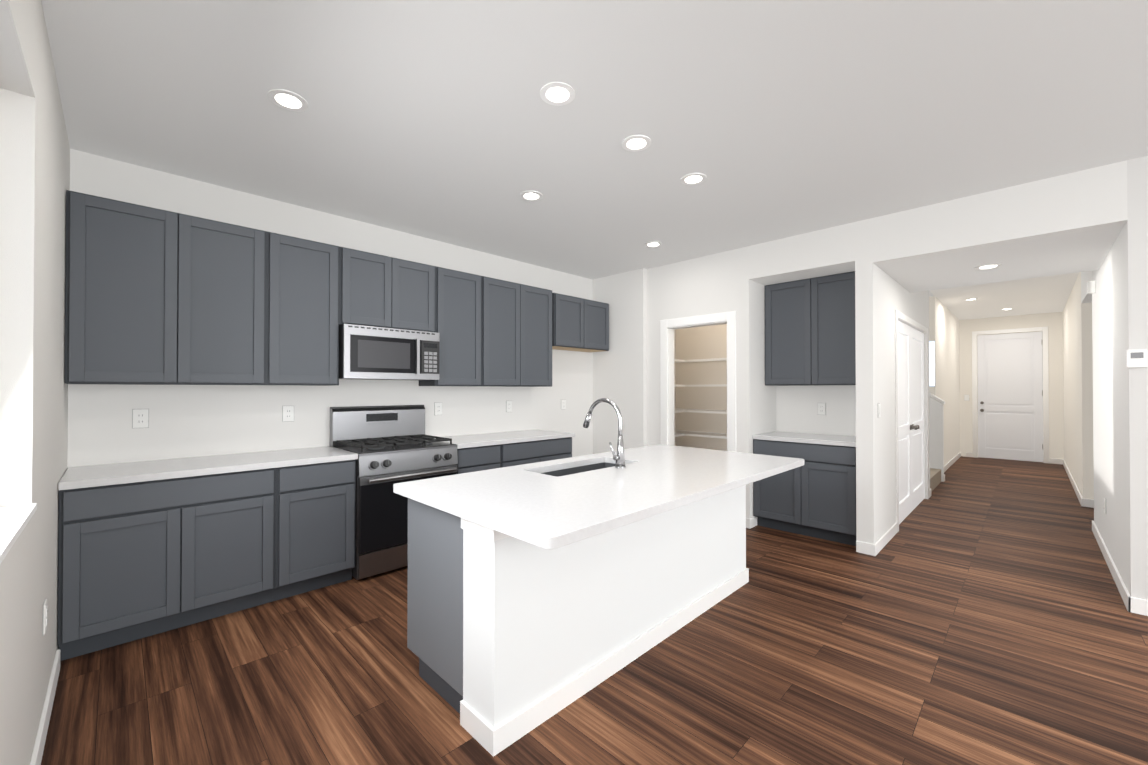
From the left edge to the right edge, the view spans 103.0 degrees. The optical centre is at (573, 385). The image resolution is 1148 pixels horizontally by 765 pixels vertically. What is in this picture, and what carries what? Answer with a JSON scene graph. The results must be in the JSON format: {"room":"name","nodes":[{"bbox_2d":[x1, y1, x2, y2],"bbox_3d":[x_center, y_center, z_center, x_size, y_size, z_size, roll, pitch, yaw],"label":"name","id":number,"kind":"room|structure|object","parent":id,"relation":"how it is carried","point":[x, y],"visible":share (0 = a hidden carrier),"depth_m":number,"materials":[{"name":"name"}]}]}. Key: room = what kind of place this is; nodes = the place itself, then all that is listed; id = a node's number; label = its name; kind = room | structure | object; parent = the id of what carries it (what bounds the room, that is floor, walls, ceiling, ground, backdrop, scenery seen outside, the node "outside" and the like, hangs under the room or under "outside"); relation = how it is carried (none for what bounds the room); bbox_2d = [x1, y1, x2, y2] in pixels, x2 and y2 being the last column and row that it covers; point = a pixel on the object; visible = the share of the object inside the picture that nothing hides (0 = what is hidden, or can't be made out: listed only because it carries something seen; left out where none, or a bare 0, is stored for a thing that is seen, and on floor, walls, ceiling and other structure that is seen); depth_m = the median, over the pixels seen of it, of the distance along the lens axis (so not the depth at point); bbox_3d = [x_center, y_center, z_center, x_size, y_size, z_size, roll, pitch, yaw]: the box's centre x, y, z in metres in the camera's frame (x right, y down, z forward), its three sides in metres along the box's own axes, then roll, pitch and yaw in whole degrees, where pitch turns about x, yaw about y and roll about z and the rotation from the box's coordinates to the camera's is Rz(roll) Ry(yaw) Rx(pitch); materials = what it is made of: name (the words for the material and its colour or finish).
{"room":"kitchen","nodes":[
{"label":"kitchen","id":0,"kind":"room"},
{"bbox_2d":[0,0,69,764],"bbox_3d":[-0.194,-0.026,-0.200,8.000,2.790,0.150,0,-1,45],"label":"wall","id":1,"kind":"structure","parent":0,"point":[34,165],"depth_m":1.55,"materials":[{"name":"white paint"}]},
{"bbox_2d":[0,503,36,563],"bbox_3d":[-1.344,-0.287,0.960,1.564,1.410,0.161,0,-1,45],"label":"window sill","id":2,"kind":"structure","parent":1,"relation":"in","point":[14,520],"depth_m":1.34,"materials":[{"name":"white paint"}]},
{"bbox_2d":[42,598,47,635],"bbox_3d":[-2.118,0.924,1.829,0.078,0.122,0.010,0,-1,45],"label":"outlet","id":3,"kind":"object","parent":1,"relation":"attached to","point":[45,618],"visible":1,"depth_m":1.81,"materials":[{"name":"grey plastic"}]},
{"bbox_2d":[30,649,60,764],"bbox_3d":[0.084,1.320,-0.371,7.380,0.095,0.014,0,-1,45],"label":"baseboard","id":4,"kind":"structure","parent":1,"relation":"attached to","point":[37,754],"depth_m":1.82,"materials":[{"name":"white paint"}]},
{"bbox_2d":[67,149,592,467],"bbox_3d":[-1.459,0.007,4.279,0.120,2.790,4.700,0,-1,45],"label":"wall","id":5,"kind":"structure","parent":0,"point":[185,421],"depth_m":3.43,"materials":[{"name":"grey paint"}]},
{"bbox_2d":[65,190,192,384],"bbox_3d":[-2.667,-0.534,2.751,0.330,1.050,0.518,0,-1,45],"label":"upper cabinet","id":6,"kind":"object","parent":5,"relation":"attached to","point":[154,296],"depth_m":2.62,"materials":[{"name":"grey wood"}]},
{"bbox_2d":[132,409,148,427],"bbox_3d":[-2.748,0.207,2.893,0.010,0.122,0.078,0,-1,45],"label":"outlet","id":7,"kind":"object","parent":5,"relation":"attached to","point":[140,418],"depth_m":2.89,"materials":[{"name":"grey plastic"}]},
{"bbox_2d":[193,216,280,384],"bbox_3d":[-2.360,-0.532,3.058,0.330,1.050,0.591,0,-1,45],"label":"upper cabinet","id":8,"kind":"object","parent":5,"relation":"attached to","point":[237,269],"depth_m":2.98,"materials":[{"name":"grey wood"}]},
{"bbox_2d":[282,406,293,421],"bbox_3d":[-2.172,0.211,3.470,0.010,0.122,0.078,0,-1,45],"label":"outlet","id":9,"kind":"object","parent":5,"relation":"attached to","point":[287,411],"depth_m":3.47,"materials":[{"name":"grey plastic"}]},
{"bbox_2d":[281,234,352,385],"bbox_3d":[-2.038,-0.529,3.380,0.330,1.050,0.610,0,-1,45],"label":"upper cabinet","id":10,"kind":"object","parent":5,"relation":"attached to","point":[317,277],"depth_m":3.31,"materials":[{"name":"grey wood"}]},
{"bbox_2d":[353,249,400,328],"bbox_3d":[-1.713,-0.758,3.707,0.330,0.588,0.452,0,-1,45],"label":"upper cabinet","id":11,"kind":"object","parent":5,"relation":"attached to","point":[376,277],"depth_m":3.63,"materials":[{"name":"grey wood"}]},
{"bbox_2d":[339,324,439,379],"bbox_3d":[-1.563,-0.256,3.787,0.424,0.405,0.775,0,-1,45],"label":"microwave","id":12,"kind":"object","parent":11,"relation":"attached to","point":[372,353],"visible":1,"depth_m":3.61,"materials":[{"name":"silver metal"}]},
{"bbox_2d":[401,259,436,332],"bbox_3d":[-1.479,-0.756,3.942,0.330,0.588,0.452,0,-1,45],"label":"upper cabinet","id":13,"kind":"object","parent":5,"relation":"attached to","point":[418,280],"depth_m":3.88,"materials":[{"name":"grey wood"}]},
{"bbox_2d":[434,402,441,414],"bbox_3d":[-1.292,0.218,4.351,0.010,0.122,0.078,0,-1,45],"label":"outlet","id":14,"kind":"object","parent":5,"relation":"attached to","point":[437,405],"depth_m":4.35,"materials":[{"name":"grey plastic"}]},
{"bbox_2d":[419,267,492,385],"bbox_3d":[-1.151,-0.523,4.268,0.330,1.050,0.621,0,-1,45],"label":"upper cabinet","id":15,"kind":"object","parent":5,"relation":"attached to","point":[464,300],"depth_m":4.19,"materials":[{"name":"grey wood"}]},
{"bbox_2d":[506,401,511,411],"bbox_3d":[-0.702,0.222,4.942,0.010,0.122,0.078,0,-1,45],"label":"outlet","id":16,"kind":"object","parent":5,"relation":"attached to","point":[508,403],"depth_m":4.94,"materials":[{"name":"grey plastic"}]},
{"bbox_2d":[493,278,528,385],"bbox_3d":[-0.827,-0.520,4.593,0.330,1.050,0.589,0,-1,45],"label":"upper cabinet","id":17,"kind":"object","parent":5,"relation":"attached to","point":[510,299],"depth_m":4.56,"materials":[{"name":"grey wood"}]},
{"bbox_2d":[529,286,556,385],"bbox_3d":[-0.522,-0.518,4.898,0.330,1.050,0.516,0,-1,45],"label":"upper cabinet","id":18,"kind":"object","parent":5,"relation":"attached to","point":[542,302],"depth_m":4.86,"materials":[{"name":"grey wood"}]},
{"bbox_2d":[561,400,565,409],"bbox_3d":[-0.126,0.227,5.518,0.010,0.122,0.078,0,-1,45],"label":"outlet","id":19,"kind":"object","parent":5,"relation":"attached to","point":[563,402],"depth_m":5.52,"materials":[{"name":"grey plastic"}]},
{"bbox_2d":[557,293,588,349],"bbox_3d":[-0.141,-0.728,5.281,0.330,0.585,0.522,0,-1,45],"label":"upper cabinet","id":20,"kind":"object","parent":5,"relation":"attached to","point":[572,312],"depth_m":5.19,"materials":[{"name":"grey wood"}]},
{"bbox_2d":[569,300,608,351],"bbox_3d":[0.143,-0.725,5.566,0.330,0.585,0.522,0,-1,45],"label":"upper cabinet","id":21,"kind":"object","parent":5,"relation":"attached to","point":[598,311],"depth_m":5.51,"materials":[{"name":"grey wood"}]},
{"bbox_2d":[41,456,1147,764],"bbox_3d":[4.240,1.462,4.229,8.600,0.120,13.200,0,-1,45],"label":"floor","id":22,"kind":"structure","parent":0,"point":[973,612],"depth_m":2.19,"materials":[{"name":"brown wood"}]},
{"bbox_2d":[58,465,293,660],"bbox_3d":[-2.398,0.953,2.804,0.620,0.876,0.990,0,-1,45],"label":"base cabinet","id":23,"kind":"object","parent":22,"relation":"on","point":[149,548],"depth_m":2.53,"materials":[{"name":"grey wood"}]},
{"bbox_2d":[58,446,357,492],"bbox_3d":[-2.246,0.498,2.949,0.636,0.038,1.405,0,-1,45],"label":"countertop","id":24,"kind":"structure","parent":23,"relation":"on","point":[128,473],"depth_m":2.73,"materials":[{"name":"white stone"}]},
{"bbox_2d":[294,461,355,594],"bbox_3d":[-1.953,0.957,3.250,0.620,0.876,0.561,0,-1,45],"label":"base cabinet","id":25,"kind":"object","parent":22,"relation":"on","point":[324,495],"depth_m":3.09,"materials":[{"name":"grey wood"}]},
{"bbox_2d":[330,405,457,579],"bbox_3d":[-1.441,0.784,3.695,0.698,1.228,0.783,0,-1,45],"label":"range","id":26,"kind":"object","parent":22,"relation":"on","point":[390,445],"visible":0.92,"depth_m":3.44,"materials":[{"name":"silver metal"}]},
{"bbox_2d":[456,445,509,473],"bbox_3d":[-1.007,0.964,4.197,0.620,0.876,0.534,0,-1,45],"label":"base cabinet","id":27,"kind":"object","parent":22,"relation":"on","point":[488,457],"depth_m":3.98,"materials":[{"name":"grey wood"}]},
{"bbox_2d":[510,437,571,465],"bbox_3d":[-0.574,0.967,4.630,0.620,0.876,0.983,0,-1,45],"label":"base cabinet","id":28,"kind":"object","parent":22,"relation":"on","point":[526,452],"depth_m":4.44,"materials":[{"name":"grey wood"}]},
{"bbox_2d":[434,429,573,448],"bbox_3d":[-0.701,0.509,4.496,0.636,0.038,1.386,0,-1,45],"label":"countertop","id":29,"kind":"structure","parent":28,"relation":"on","point":[473,441],"depth_m":4.32,"materials":[{"name":"white stone"}]},
{"bbox_2d":[404,484,748,756],"bbox_3d":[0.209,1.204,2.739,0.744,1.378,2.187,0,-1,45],"label":"kitchen island","id":30,"kind":"object","parent":22,"relation":"on","point":[535,597],"depth_m":2.03,"materials":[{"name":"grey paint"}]},
{"bbox_2d":[393,444,803,551],"bbox_3d":[0.319,0.494,2.595,1.140,0.038,2.256,0,-1,45],"label":"island countertop","id":31,"kind":"structure","parent":30,"relation":"on","point":[549,513],"depth_m":2.10,"materials":[{"name":"white stone"}]},
{"bbox_2d":[541,462,615,476],"bbox_3d":[0.061,0.626,2.735,0.311,0.218,0.726,0,-1,45],"label":"sink","id":32,"kind":"object","parent":31,"relation":"in","point":[568,471],"visible":0.06,"depth_m":2.92,"materials":[{"name":"silver metal"}]},
{"bbox_2d":[583,398,625,467],"bbox_3d":[0.161,0.275,2.747,0.328,0.403,0.107,0,-1,45],"label":"faucet","id":33,"kind":"object","parent":31,"relation":"on","point":[619,457],"visible":1,"depth_m":2.66,"materials":[{"name":"silver metal"}]},
{"bbox_2d":[752,431,855,545],"bbox_3d":[2.316,0.947,4.437,0.914,0.914,0.625,0,-1,45],"label":"base cabinet","id":34,"kind":"object","parent":22,"relation":"on","point":[814,495],"visible":0.69,"depth_m":4.18,"materials":[{"name":"grey wood"}]},
{"bbox_2d":[930,393,944,491],"bbox_3d":[4.242,0.054,7.214,2.398,2.740,1.365,0,-1,45],"label":"staircase","id":35,"kind":"structure","parent":22,"relation":"on","point":[937,475],"depth_m":6.81,"materials":[{"name":"beige carpet"}]},
{"bbox_2d":[41,0,1147,319],"bbox_3d":[4.240,-1.263,4.250,8.600,0.490,13.200,0,-1,45],"label":"ceiling","id":36,"kind":"structure","parent":0,"point":[441,120],"depth_m":2.35,"materials":[{"name":"grey paint"}]},
{"bbox_2d":[268,89,307,111],"bbox_3d":[-1.401,-1.399,2.239,0.169,0.007,0.169,0,0,6],"label":"recessed light","id":37,"kind":"object","parent":36,"relation":"in","point":[286,99],"depth_m":2.23,"materials":[{"name":"white paint"}]},
{"bbox_2d":[520,191,542,200],"bbox_3d":[-0.313,-1.391,3.342,0.169,0.007,0.169,0,-1,39],"label":"recessed light","id":38,"kind":"object","parent":36,"relation":"in","point":[526,195],"depth_m":3.33,"materials":[{"name":"white paint"}]},
{"bbox_2d":[540,82,574,105],"bbox_3d":[-0.079,-1.399,2.190,0.169,0.007,0.169,0,-1,39],"label":"recessed light","id":39,"kind":"object","parent":36,"relation":"in","point":[557,93],"depth_m":2.18,"materials":[{"name":"white paint"}]},
{"bbox_2d":[622,135,650,151],"bbox_3d":[0.360,-1.396,2.629,0.169,0.007,0.169,0,0,6],"label":"recessed light","id":40,"kind":"object","parent":36,"relation":"in","point":[634,143],"depth_m":2.62,"materials":[{"name":"white paint"}]},
{"bbox_2d":[645,241,661,246],"bbox_3d":[0.776,-1.382,4.460,0.169,0.007,0.169,0,-1,39],"label":"recessed light","id":41,"kind":"object","parent":36,"relation":"in","point":[654,243],"depth_m":4.45,"materials":[{"name":"white paint"}]},
{"bbox_2d":[680,173,706,184],"bbox_3d":[0.805,-1.393,3.074,0.169,0.007,0.169,0,0,6],"label":"recessed light","id":42,"kind":"object","parent":36,"relation":"in","point":[692,178],"depth_m":3.06,"materials":[{"name":"white paint"}]},
{"bbox_2d":[975,264,1001,269],"bbox_3d":[3.534,-1.016,3.894,0.169,0.007,0.169,0,0,6],"label":"recessed light","id":43,"kind":"object","parent":36,"relation":"in","point":[988,266],"depth_m":3.88,"materials":[{"name":"white paint"}]},
{"bbox_2d":[674,329,677,445],"bbox_3d":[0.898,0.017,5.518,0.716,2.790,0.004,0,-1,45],"label":"wall","id":44,"kind":"structure","parent":0,"point":[676,330],"depth_m":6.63,"materials":[{"name":"beige paint"}]},
{"bbox_2d":[678,324,726,450],"bbox_3d":[2.063,0.021,6.118,1.724,2.790,0.080,0,-1,45],"label":"wall","id":45,"kind":"structure","parent":0,"point":[706,342],"depth_m":6.33,"materials":[{"name":"beige paint"}]},
{"bbox_2d":[674,358,726,438],"bbox_3d":[1.609,0.319,5.662,1.558,1.337,1.197,0,-1,45],"label":"pantry shelves","id":46,"kind":"object","parent":45,"relation":"attached to","point":[704,410],"visible":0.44,"depth_m":5.95,"materials":[{"name":"white wood"}]},
{"bbox_2d":[593,156,1147,599],"bbox_3d":[3.382,0.001,3.380,8.000,2.790,0.870,0,-1,45],"label":"wall","id":47,"kind":"structure","parent":0,"point":[642,302],"depth_m":4.29,"materials":[{"name":"grey paint"}]},
{"bbox_2d":[660,311,735,451],"bbox_3d":[1.356,0.328,4.959,0.900,2.160,0.136,0,-1,45],"label":"door frame","id":48,"kind":"structure","parent":47,"relation":"attached to","point":[667,413],"depth_m":5.08,"materials":[{"name":"white paint"}]},
{"bbox_2d":[765,271,855,385],"bbox_3d":[2.420,-0.528,4.553,0.914,1.046,0.330,0,-1,45],"label":"upper cabinet","id":49,"kind":"object","parent":47,"relation":"attached to","point":[809,331],"visible":0.77,"depth_m":4.43,"materials":[{"name":"grey wood"}]},
{"bbox_2d":[818,403,825,414],"bbox_3d":[2.532,0.235,4.665,0.078,0.122,0.010,0,-1,45],"label":"outlet","id":50,"kind":"object","parent":47,"relation":"attached to","point":[821,408],"visible":1,"depth_m":4.66,"materials":[{"name":"grey plastic"}]},
{"bbox_2d":[1125,594,1147,615],"bbox_3d":[4.681,1.335,1.547,3.584,0.095,0.014,0,-1,45],"label":"baseboard","id":51,"kind":"structure","parent":47,"relation":"attached to","point":[1130,602],"depth_m":2.78,"materials":[{"name":"white paint"}]},
{"bbox_2d":[1126,349,1147,367],"bbox_3d":[3.442,-0.169,2.791,0.080,0.110,0.021,0,-1,45],"label":"thermostat","id":52,"kind":"object","parent":47,"relation":"attached to","point":[1136,357],"visible":0.98,"depth_m":2.79,"materials":[{"name":"white plastic"}]},
{"bbox_2d":[855,218,930,543],"bbox_3d":[3.488,0.012,4.878,0.126,2.790,3.000,0,-1,45],"label":"wall","id":53,"kind":"structure","parent":0,"point":[881,296],"depth_m":3.86,"materials":[{"name":"grey paint"}]},
{"bbox_2d":[872,523,896,555],"bbox_3d":[2.779,1.353,4.059,0.014,0.095,0.879,0,-1,45],"label":"baseboard","id":54,"kind":"structure","parent":53,"relation":"attached to","point":[879,545],"depth_m":3.97,"materials":[{"name":"white paint"}]},
{"bbox_2d":[898,321,924,523],"bbox_3d":[3.763,0.371,5.068,0.100,2.058,1.792,0,-1,45],"label":"closet doors","id":55,"kind":"structure","parent":53,"relation":"in","point":[911,415],"depth_m":5.05,"materials":[{"name":"white paint"}]},
{"bbox_2d":[895,310,928,531],"bbox_3d":[3.771,0.341,5.059,0.016,2.135,1.930,0,-1,45],"label":"door frame","id":56,"kind":"structure","parent":53,"relation":"attached to","point":[901,316],"depth_m":4.40,"materials":[{"name":"white paint"}]},
{"bbox_2d":[931,296,959,465],"bbox_3d":[6.656,0.037,8.187,0.120,2.790,3.400,0,-1,45],"label":"wall","id":57,"kind":"structure","parent":0,"point":[944,325],"depth_m":8.00,"materials":[{"name":"grey paint"}]},
{"bbox_2d":[929,340,934,386],"bbox_3d":[5.452,-0.337,6.981,0.115,0.720,0.008,0,-1,45],"label":"window","id":58,"kind":"structure","parent":57,"relation":"in","point":[931,363],"depth_m":6.97,"materials":[{"name":"white glass"}]},
{"bbox_2d":[944,452,960,471],"bbox_3d":[6.703,1.384,8.130,0.014,0.095,3.400,0,-1,45],"label":"baseboard","id":59,"kind":"structure","parent":57,"relation":"attached to","point":[958,455],"depth_m":8.31,"materials":[{"name":"white paint"}]},
{"bbox_2d":[959,312,1063,458],"bbox_3d":[8.533,0.041,8.800,7.630,2.790,0.120,0,-1,45],"label":"wall","id":60,"kind":"structure","parent":0,"point":[1053,322],"depth_m":8.65,"materials":[{"name":"grey paint"}]},
{"bbox_2d":[964,395,968,400],"bbox_3d":[7.973,0.240,9.264,0.078,0.122,0.011,0,-1,45],"label":"light switch","id":61,"kind":"object","parent":60,"relation":"attached to","point":[966,397],"visible":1,"depth_m":9.26,"materials":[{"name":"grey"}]},
{"bbox_2d":[977,331,1042,461],"bbox_3d":[8.435,0.205,8.848,0.914,2.448,0.090,0,-1,45],"label":"front door","id":62,"kind":"structure","parent":60,"relation":"in","point":[1010,396],"depth_m":8.84,"materials":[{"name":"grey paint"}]},
{"bbox_2d":[972,326,1048,462],"bbox_3d":[8.411,0.169,8.825,1.070,2.535,0.016,0,-1,45],"label":"door frame","id":63,"kind":"structure","parent":60,"relation":"attached to","point":[1044,330],"depth_m":8.61,"materials":[{"name":"white paint"}]},
{"bbox_2d":[1063,225,1127,589],"bbox_3d":[6.262,0.017,5.571,0.120,2.790,7.660,0,-1,45],"label":"wall","id":64,"kind":"structure","parent":0,"point":[1094,389],"depth_m":3.73,"materials":[{"name":"grey paint"}]},
{"bbox_2d":[1062,459,1083,506],"bbox_3d":[7.432,1.374,6.827,0.014,0.095,4.214,0,-1,45],"label":"baseboard","id":65,"kind":"structure","parent":64,"relation":"attached to","point":[1081,500],"depth_m":6.18,"materials":[{"name":"white paint"}]},
{"bbox_2d":[1087,281,1095,293],"bbox_3d":[4.802,-0.913,4.237,0.050,0.110,0.080,0,-1,45],"label":"sensor","id":66,"kind":"object","parent":64,"relation":"attached to","point":[1091,287],"visible":0.98,"depth_m":4.21,"materials":[{"name":"white plastic"}]},
{"bbox_2d":[1104,498,1105,513],"bbox_3d":[4.328,0.978,3.721,0.010,0.122,0.078,0,-1,45],"label":"outlet","id":67,"kind":"object","parent":64,"relation":"attached to","point":[1104,498],"depth_m":3.71,"materials":[{"name":"grey plastic"}]},
{"bbox_2d":[1092,520,1129,603],"bbox_3d":[4.234,1.350,3.625,0.014,0.095,2.294,0,-1,45],"label":"baseboard","id":68,"kind":"structure","parent":64,"relation":"attached to","point":[1122,589],"depth_m":3.41,"materials":[{"name":"white paint"}]}
]}

